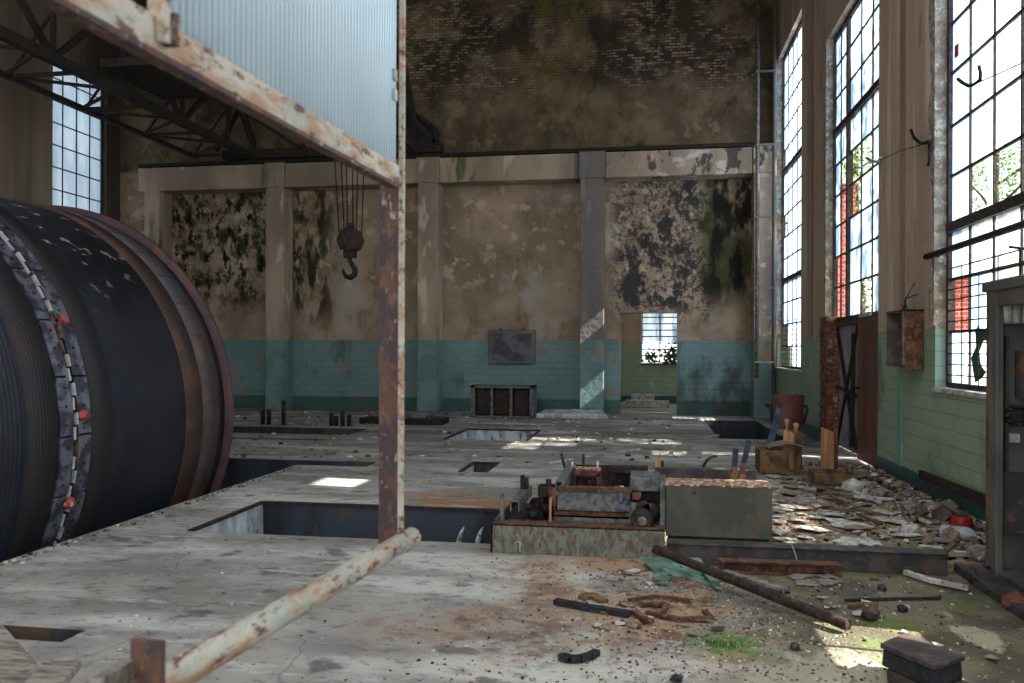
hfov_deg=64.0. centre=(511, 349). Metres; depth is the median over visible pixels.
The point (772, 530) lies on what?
wire loop
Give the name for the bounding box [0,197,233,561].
drum
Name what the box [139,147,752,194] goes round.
beam
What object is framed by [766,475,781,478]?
flake
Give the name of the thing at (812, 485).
broken lath
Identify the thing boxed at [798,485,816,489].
broken lath
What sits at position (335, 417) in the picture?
bolt
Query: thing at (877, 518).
flake
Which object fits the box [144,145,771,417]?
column
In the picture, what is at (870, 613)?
rubble stone
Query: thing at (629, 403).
step
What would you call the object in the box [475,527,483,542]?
strip
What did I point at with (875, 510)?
flake
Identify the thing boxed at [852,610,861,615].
flake
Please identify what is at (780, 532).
flake
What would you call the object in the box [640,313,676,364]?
window
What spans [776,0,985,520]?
wall
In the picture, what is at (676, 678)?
rubble stone
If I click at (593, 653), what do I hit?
strip
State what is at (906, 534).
flake
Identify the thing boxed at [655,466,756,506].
cross beam
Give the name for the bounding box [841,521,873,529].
flake
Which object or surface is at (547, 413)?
floor slab
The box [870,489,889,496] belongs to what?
lump
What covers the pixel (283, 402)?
bolt
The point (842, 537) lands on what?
flake
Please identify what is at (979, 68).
wire hook
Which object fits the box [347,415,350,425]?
bolt
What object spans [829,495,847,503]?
broken lath
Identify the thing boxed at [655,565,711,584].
sheet
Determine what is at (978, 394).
window sill
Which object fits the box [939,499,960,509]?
lump
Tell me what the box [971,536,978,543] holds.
broken lath
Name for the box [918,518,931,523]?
broken lath
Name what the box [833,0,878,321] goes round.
window
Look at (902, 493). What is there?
lump
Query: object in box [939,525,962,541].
lump
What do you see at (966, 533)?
plastic bottle
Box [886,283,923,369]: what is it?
switch box
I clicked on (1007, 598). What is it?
rubble stone
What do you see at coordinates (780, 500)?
flake
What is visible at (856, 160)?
tree
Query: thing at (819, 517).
flake
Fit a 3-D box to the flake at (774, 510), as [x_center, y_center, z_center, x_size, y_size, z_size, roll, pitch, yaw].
[2.446,1.476,7.492,0.135,0.017,0.109,0,0,29]
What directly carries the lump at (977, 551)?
on the floor at (182, 603)
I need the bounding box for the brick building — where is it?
[838,176,859,316]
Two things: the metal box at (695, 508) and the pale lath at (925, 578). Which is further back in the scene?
the metal box at (695, 508)
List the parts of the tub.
armrest, backrest, armrest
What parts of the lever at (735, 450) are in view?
lever arm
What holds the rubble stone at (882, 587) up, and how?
on the floor at (182, 603)
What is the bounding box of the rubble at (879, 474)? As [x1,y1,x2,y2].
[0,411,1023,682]
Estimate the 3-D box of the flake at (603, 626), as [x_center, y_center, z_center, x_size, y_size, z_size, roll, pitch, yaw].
[0.499,1.489,4.396,0.064,0.016,0.079,0,0,-14]
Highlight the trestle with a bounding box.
[0,622,80,682]
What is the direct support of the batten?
on the floor at (182, 603)
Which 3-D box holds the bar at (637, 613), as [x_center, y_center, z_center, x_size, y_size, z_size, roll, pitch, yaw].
[0.722,1.482,4.557,0.054,0.020,0.196,0,0,-24]
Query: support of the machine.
on the floor at (182, 603)
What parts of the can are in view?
can lid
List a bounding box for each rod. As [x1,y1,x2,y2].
[702,455,716,466]
[844,596,940,601]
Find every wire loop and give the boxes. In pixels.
[772,530,796,559]
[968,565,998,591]
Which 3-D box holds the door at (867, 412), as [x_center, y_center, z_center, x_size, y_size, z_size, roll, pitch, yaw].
[4.638,0.519,10.778,0.232,1.995,1.213,0,0,16]
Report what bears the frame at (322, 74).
on the floor at (182, 603)
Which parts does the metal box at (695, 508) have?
housing lid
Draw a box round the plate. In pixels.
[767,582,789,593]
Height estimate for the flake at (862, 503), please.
0.018 m
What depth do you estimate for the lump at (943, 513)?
7.12 m
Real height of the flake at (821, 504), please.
0.019 m
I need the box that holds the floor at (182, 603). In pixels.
[0,404,1023,682]
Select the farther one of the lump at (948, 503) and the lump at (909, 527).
the lump at (948, 503)
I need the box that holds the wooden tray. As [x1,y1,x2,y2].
[807,468,855,485]
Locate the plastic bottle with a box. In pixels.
[939,525,980,541]
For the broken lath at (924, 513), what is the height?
0.031 m
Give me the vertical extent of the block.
0.172 m
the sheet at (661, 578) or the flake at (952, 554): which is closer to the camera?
the sheet at (661, 578)
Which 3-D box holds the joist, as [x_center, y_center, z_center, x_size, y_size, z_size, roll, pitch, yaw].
[1.788,1.461,5.504,0.793,0.084,0.090,0,0,6]
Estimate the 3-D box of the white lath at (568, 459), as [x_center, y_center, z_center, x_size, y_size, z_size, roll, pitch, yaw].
[0.664,1.487,10.954,0.050,0.020,0.500,0,0,37]
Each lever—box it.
[731,448,738,479]
[738,440,751,479]
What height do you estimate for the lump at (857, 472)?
0.106 m
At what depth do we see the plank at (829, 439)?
10.26 m
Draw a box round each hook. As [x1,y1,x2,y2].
[334,160,364,279]
[857,156,882,168]
[880,129,931,165]
[956,61,1023,87]
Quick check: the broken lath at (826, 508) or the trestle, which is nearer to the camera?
the trestle
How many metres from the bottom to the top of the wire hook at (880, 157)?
0.202 m
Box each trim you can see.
[138,141,771,167]
[187,428,541,530]
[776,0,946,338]
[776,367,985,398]
[811,0,906,335]
[897,367,901,466]
[954,563,1023,620]
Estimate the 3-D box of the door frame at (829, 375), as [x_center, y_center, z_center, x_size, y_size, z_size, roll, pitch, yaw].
[5.057,0.500,13.073,0.203,2.035,0.528,0,0,9]
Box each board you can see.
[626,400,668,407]
[631,394,653,399]
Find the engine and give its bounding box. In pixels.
[556,464,631,509]
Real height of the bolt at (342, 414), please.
0.280 m
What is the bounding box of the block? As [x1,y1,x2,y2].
[880,633,968,682]
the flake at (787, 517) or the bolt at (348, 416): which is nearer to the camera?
the flake at (787, 517)
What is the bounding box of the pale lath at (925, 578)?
[903,570,968,590]
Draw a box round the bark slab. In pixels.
[578,592,607,602]
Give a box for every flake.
[597,624,611,630]
[615,621,624,625]
[618,600,633,606]
[625,619,640,627]
[626,568,641,572]
[681,622,690,626]
[687,631,698,634]
[710,626,724,630]
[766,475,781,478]
[772,495,785,498]
[772,506,796,510]
[772,509,785,513]
[772,519,786,522]
[772,530,790,534]
[773,537,795,539]
[774,499,794,501]
[777,514,800,522]
[779,504,812,508]
[781,491,796,494]
[785,485,798,487]
[796,525,832,531]
[797,535,812,537]
[809,516,827,518]
[817,503,834,505]
[822,496,849,498]
[822,512,846,514]
[825,518,850,523]
[827,523,854,527]
[830,499,852,502]
[832,539,857,544]
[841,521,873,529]
[841,536,861,540]
[844,524,871,528]
[847,537,879,545]
[849,516,863,518]
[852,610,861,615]
[858,502,872,504]
[861,481,876,484]
[863,515,883,521]
[870,509,901,515]
[870,575,878,579]
[872,530,887,534]
[873,517,886,521]
[887,519,907,523]
[892,532,921,536]
[909,537,921,539]
[919,544,942,547]
[931,537,956,542]
[948,552,972,556]
[951,550,971,557]
[951,559,975,564]
[983,654,999,659]
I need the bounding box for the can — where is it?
[951,513,972,528]
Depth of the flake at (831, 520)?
7.15 m
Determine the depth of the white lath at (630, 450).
12.04 m
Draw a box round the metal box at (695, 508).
[665,478,772,541]
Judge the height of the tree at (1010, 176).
10.978 m
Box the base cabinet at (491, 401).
[471,384,536,417]
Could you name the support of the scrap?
on the floor at (182, 603)
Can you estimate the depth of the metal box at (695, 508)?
5.87 m
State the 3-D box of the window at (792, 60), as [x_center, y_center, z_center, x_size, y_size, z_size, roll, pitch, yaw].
[5.706,-2.965,16.527,0.095,6.735,2.755,0,0,9]
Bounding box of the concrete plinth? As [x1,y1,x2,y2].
[667,538,948,575]
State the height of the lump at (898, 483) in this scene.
0.136 m
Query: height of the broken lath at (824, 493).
0.030 m
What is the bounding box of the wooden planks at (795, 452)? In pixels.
[783,419,803,469]
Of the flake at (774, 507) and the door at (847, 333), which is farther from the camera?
the door at (847, 333)
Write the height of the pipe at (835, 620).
0.144 m
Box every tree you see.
[786,134,871,312]
[972,142,1019,269]
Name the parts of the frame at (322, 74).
support post, rail, corner post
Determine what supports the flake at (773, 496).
on the floor at (182, 603)
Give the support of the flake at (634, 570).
on the floor at (182, 603)
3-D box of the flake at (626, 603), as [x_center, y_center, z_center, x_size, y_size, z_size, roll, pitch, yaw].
[0.671,1.490,4.808,0.079,0.015,0.096,0,0,-6]
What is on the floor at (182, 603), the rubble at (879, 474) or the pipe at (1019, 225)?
the rubble at (879, 474)
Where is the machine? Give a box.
[490,453,664,558]
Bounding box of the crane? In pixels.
[0,0,443,161]
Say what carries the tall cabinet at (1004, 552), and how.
on the floor at (182, 603)
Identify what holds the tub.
on the floor at (182, 603)
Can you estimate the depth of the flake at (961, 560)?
5.77 m
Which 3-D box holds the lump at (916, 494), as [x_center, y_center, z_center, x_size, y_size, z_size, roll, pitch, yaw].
[4.026,1.470,8.143,0.119,0.092,0.117,0,0,-25]
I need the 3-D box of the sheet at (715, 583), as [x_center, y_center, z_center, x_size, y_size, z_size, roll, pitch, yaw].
[1.288,1.480,5.322,0.081,0.008,0.514,0,0,7]
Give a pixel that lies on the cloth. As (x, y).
(775, 423)
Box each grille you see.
[782,318,800,364]
[947,249,1023,386]
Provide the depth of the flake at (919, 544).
6.20 m
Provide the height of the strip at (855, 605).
0.020 m
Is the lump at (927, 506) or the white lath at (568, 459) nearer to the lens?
the lump at (927, 506)
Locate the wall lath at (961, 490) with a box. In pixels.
[919,470,985,504]
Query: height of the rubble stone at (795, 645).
0.045 m
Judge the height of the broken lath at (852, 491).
0.064 m
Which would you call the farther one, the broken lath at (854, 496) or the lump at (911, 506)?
the broken lath at (854, 496)
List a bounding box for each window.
[52,66,103,214]
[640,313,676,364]
[781,20,801,369]
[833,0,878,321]
[946,0,1023,391]
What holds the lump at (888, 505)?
on the floor at (182, 603)
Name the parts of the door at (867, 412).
rail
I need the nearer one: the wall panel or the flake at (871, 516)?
the flake at (871, 516)
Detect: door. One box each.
[835,316,875,453]
[853,311,877,466]
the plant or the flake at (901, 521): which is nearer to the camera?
the flake at (901, 521)
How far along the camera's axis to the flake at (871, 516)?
7.34 m
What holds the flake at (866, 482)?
on the flake
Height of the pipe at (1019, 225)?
0.260 m
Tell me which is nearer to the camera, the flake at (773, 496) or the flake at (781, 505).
the flake at (781, 505)
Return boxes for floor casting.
[359,411,448,424]
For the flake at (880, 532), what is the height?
0.016 m
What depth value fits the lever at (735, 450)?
6.18 m
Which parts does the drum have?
clamp plate, clamp plate, clamp plate, clamp plate, clamp plate, clamp plate, clamp plate, clamp plate, clamp plate, clamp plate, clamp plate, clamp plate, clamp plate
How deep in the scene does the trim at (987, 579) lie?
5.13 m
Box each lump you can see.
[841,478,865,490]
[853,469,867,475]
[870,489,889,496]
[880,502,897,510]
[890,480,907,484]
[893,482,904,491]
[899,499,922,514]
[900,489,910,496]
[900,522,919,532]
[911,493,922,500]
[922,501,942,513]
[931,506,955,521]
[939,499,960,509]
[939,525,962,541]
[949,507,962,512]
[964,544,985,560]
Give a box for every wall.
[0,0,120,220]
[120,0,772,415]
[621,314,791,403]
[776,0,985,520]
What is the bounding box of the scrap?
[786,572,843,586]
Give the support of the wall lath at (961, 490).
attached to the wall at (944, 434)
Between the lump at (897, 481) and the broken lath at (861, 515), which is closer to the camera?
the broken lath at (861, 515)
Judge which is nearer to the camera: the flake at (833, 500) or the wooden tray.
the flake at (833, 500)
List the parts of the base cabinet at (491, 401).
plate, plate, plate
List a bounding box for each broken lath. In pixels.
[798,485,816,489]
[808,484,853,493]
[822,492,852,496]
[825,507,855,512]
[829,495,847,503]
[851,490,882,503]
[852,495,895,499]
[856,509,889,516]
[856,513,882,524]
[864,476,876,481]
[910,511,928,521]
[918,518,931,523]
[942,541,956,552]
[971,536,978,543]
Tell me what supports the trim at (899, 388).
attached to the wall at (944, 434)
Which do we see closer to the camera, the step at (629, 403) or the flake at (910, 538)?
the flake at (910, 538)
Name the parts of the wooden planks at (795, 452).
turned post, panel, turned post, panel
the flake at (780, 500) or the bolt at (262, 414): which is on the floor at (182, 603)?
the bolt at (262, 414)
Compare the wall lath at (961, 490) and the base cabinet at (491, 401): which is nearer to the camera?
the wall lath at (961, 490)
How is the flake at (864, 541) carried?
on the floor at (182, 603)
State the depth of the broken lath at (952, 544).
6.02 m
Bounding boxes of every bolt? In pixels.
[260,410,264,424]
[267,409,270,424]
[281,400,285,424]
[329,413,333,425]
[334,416,337,425]
[340,412,344,425]
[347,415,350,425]
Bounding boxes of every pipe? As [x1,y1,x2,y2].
[652,545,851,630]
[923,220,1023,259]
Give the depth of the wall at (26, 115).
18.28 m
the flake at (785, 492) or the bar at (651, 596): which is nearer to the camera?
the bar at (651, 596)
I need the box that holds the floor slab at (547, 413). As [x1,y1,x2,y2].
[536,409,608,418]
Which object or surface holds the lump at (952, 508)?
on the floor at (182, 603)
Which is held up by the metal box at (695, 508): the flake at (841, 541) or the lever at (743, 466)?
the lever at (743, 466)
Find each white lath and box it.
[550,458,572,463]
[617,448,640,452]
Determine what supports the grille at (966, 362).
attached to the window at (984, 119)
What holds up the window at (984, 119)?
in the wall at (944, 434)
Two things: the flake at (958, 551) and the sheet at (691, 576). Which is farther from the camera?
the flake at (958, 551)
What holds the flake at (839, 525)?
on the floor at (182, 603)
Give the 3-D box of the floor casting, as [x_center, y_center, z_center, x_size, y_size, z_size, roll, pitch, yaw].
[-2.172,1.372,16.560,1.700,0.240,0.600,0,0,9]
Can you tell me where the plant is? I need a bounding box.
[643,341,676,361]
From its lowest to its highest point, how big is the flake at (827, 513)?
0.012 m
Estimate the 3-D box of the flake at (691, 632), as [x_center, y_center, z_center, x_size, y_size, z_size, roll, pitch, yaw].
[0.948,1.490,4.303,0.066,0.015,0.053,0,0,15]
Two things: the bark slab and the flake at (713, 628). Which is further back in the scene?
the bark slab
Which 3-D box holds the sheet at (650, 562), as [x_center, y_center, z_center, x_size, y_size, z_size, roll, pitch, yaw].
[1.107,1.473,5.547,0.479,0.055,0.353,0,0,9]
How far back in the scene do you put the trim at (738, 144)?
19.07 m
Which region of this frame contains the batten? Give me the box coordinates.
[723,569,787,593]
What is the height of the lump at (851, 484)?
0.157 m
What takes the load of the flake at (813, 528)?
on the floor at (182, 603)
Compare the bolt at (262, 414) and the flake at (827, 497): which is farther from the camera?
the bolt at (262, 414)
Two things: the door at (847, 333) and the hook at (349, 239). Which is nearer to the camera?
the door at (847, 333)
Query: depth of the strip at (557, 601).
4.68 m
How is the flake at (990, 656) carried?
on the floor at (182, 603)
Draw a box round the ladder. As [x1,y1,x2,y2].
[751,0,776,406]
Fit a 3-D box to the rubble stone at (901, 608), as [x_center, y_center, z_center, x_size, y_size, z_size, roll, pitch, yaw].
[2.245,1.491,4.712,0.058,0.058,0.063,0,0,9]
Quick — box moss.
[683,633,754,651]
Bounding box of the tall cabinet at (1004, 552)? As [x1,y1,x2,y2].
[982,275,1023,592]
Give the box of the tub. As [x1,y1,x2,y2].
[765,394,808,441]
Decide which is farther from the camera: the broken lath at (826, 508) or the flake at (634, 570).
the broken lath at (826, 508)
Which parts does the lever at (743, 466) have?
lever arm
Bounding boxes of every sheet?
[640,557,704,577]
[654,575,671,582]
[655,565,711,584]
[705,574,721,589]
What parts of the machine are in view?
stub post, stub post, stub post, stub post, bed plate, stub post, rail, cross rod, bearing plate, post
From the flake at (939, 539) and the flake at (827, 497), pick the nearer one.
the flake at (939, 539)
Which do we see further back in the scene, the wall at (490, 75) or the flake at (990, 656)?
the wall at (490, 75)
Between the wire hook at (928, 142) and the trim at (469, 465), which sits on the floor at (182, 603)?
the trim at (469, 465)
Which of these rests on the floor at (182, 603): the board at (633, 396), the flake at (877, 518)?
the board at (633, 396)
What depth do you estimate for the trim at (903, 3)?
9.21 m
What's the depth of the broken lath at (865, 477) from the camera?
9.25 m
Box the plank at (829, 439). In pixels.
[821,424,837,468]
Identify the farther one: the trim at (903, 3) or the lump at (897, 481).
the trim at (903, 3)
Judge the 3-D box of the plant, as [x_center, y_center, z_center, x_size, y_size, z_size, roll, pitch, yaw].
[4.324,0.528,23.346,1.287,2.216,0.204,0,0,9]
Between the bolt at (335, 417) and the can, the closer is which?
the can
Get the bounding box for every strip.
[456,527,464,542]
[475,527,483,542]
[553,598,630,617]
[558,648,599,662]
[847,601,878,609]
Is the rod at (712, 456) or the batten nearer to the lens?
the batten
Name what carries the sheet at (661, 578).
on the floor at (182, 603)
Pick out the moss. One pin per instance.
(717, 642)
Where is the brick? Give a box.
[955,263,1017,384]
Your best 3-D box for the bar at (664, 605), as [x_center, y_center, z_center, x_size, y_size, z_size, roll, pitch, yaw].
[0.813,1.483,4.686,0.166,0.020,0.239,0,0,9]
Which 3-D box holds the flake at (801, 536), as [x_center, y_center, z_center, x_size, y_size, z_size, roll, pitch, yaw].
[2.330,1.489,6.516,0.087,0.012,0.103,0,0,-28]
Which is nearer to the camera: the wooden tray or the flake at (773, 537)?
the flake at (773, 537)
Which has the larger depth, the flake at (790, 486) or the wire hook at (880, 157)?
the wire hook at (880, 157)
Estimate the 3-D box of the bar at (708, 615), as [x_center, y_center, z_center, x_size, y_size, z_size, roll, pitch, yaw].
[0.935,1.483,4.574,0.368,0.020,0.150,0,0,-2]
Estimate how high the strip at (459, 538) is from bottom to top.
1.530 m
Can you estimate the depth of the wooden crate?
9.83 m
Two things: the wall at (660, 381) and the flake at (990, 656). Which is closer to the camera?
the flake at (990, 656)
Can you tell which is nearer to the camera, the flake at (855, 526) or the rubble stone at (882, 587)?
the rubble stone at (882, 587)
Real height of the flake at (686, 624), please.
0.015 m
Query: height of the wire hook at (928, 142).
0.502 m
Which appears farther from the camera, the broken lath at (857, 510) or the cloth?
the cloth
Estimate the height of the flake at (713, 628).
0.015 m
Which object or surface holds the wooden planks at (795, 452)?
in the wooden crate
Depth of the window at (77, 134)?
19.73 m
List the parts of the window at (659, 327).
glass pane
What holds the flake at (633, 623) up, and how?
on the floor at (182, 603)
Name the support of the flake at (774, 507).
on the floor at (182, 603)
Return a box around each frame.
[31,0,420,682]
[819,316,839,445]
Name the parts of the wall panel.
panel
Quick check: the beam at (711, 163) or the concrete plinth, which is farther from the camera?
the beam at (711, 163)
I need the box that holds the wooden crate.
[755,440,806,475]
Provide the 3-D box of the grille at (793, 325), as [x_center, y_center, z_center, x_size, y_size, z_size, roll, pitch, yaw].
[5.663,-0.150,16.507,0.012,0.912,2.600,0,0,9]
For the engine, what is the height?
0.300 m
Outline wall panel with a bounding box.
[489,329,534,363]
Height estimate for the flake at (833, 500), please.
0.021 m
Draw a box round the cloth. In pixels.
[766,406,780,449]
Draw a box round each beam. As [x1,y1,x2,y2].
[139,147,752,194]
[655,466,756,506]
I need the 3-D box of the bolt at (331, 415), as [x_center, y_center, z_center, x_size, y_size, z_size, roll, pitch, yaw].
[-3.517,1.363,15.967,0.083,0.250,0.083,0,0,32]
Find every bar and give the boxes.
[627,594,689,601]
[631,609,654,622]
[640,602,668,616]
[645,609,713,621]
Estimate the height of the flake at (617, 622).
0.012 m
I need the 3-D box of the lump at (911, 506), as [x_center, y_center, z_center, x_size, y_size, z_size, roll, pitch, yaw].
[3.664,1.452,7.547,0.203,0.158,0.172,0,0,-7]
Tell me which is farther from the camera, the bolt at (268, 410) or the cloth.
the bolt at (268, 410)
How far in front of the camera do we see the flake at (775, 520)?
7.06 m
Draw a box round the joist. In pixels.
[717,558,841,576]
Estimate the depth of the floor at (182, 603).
5.21 m
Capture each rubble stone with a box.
[670,674,682,682]
[790,641,799,650]
[860,605,879,620]
[877,583,886,590]
[897,604,907,612]
[1001,590,1023,607]
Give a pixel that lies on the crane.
(421, 136)
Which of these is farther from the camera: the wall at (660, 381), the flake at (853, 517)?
the wall at (660, 381)
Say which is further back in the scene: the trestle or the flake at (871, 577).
the flake at (871, 577)

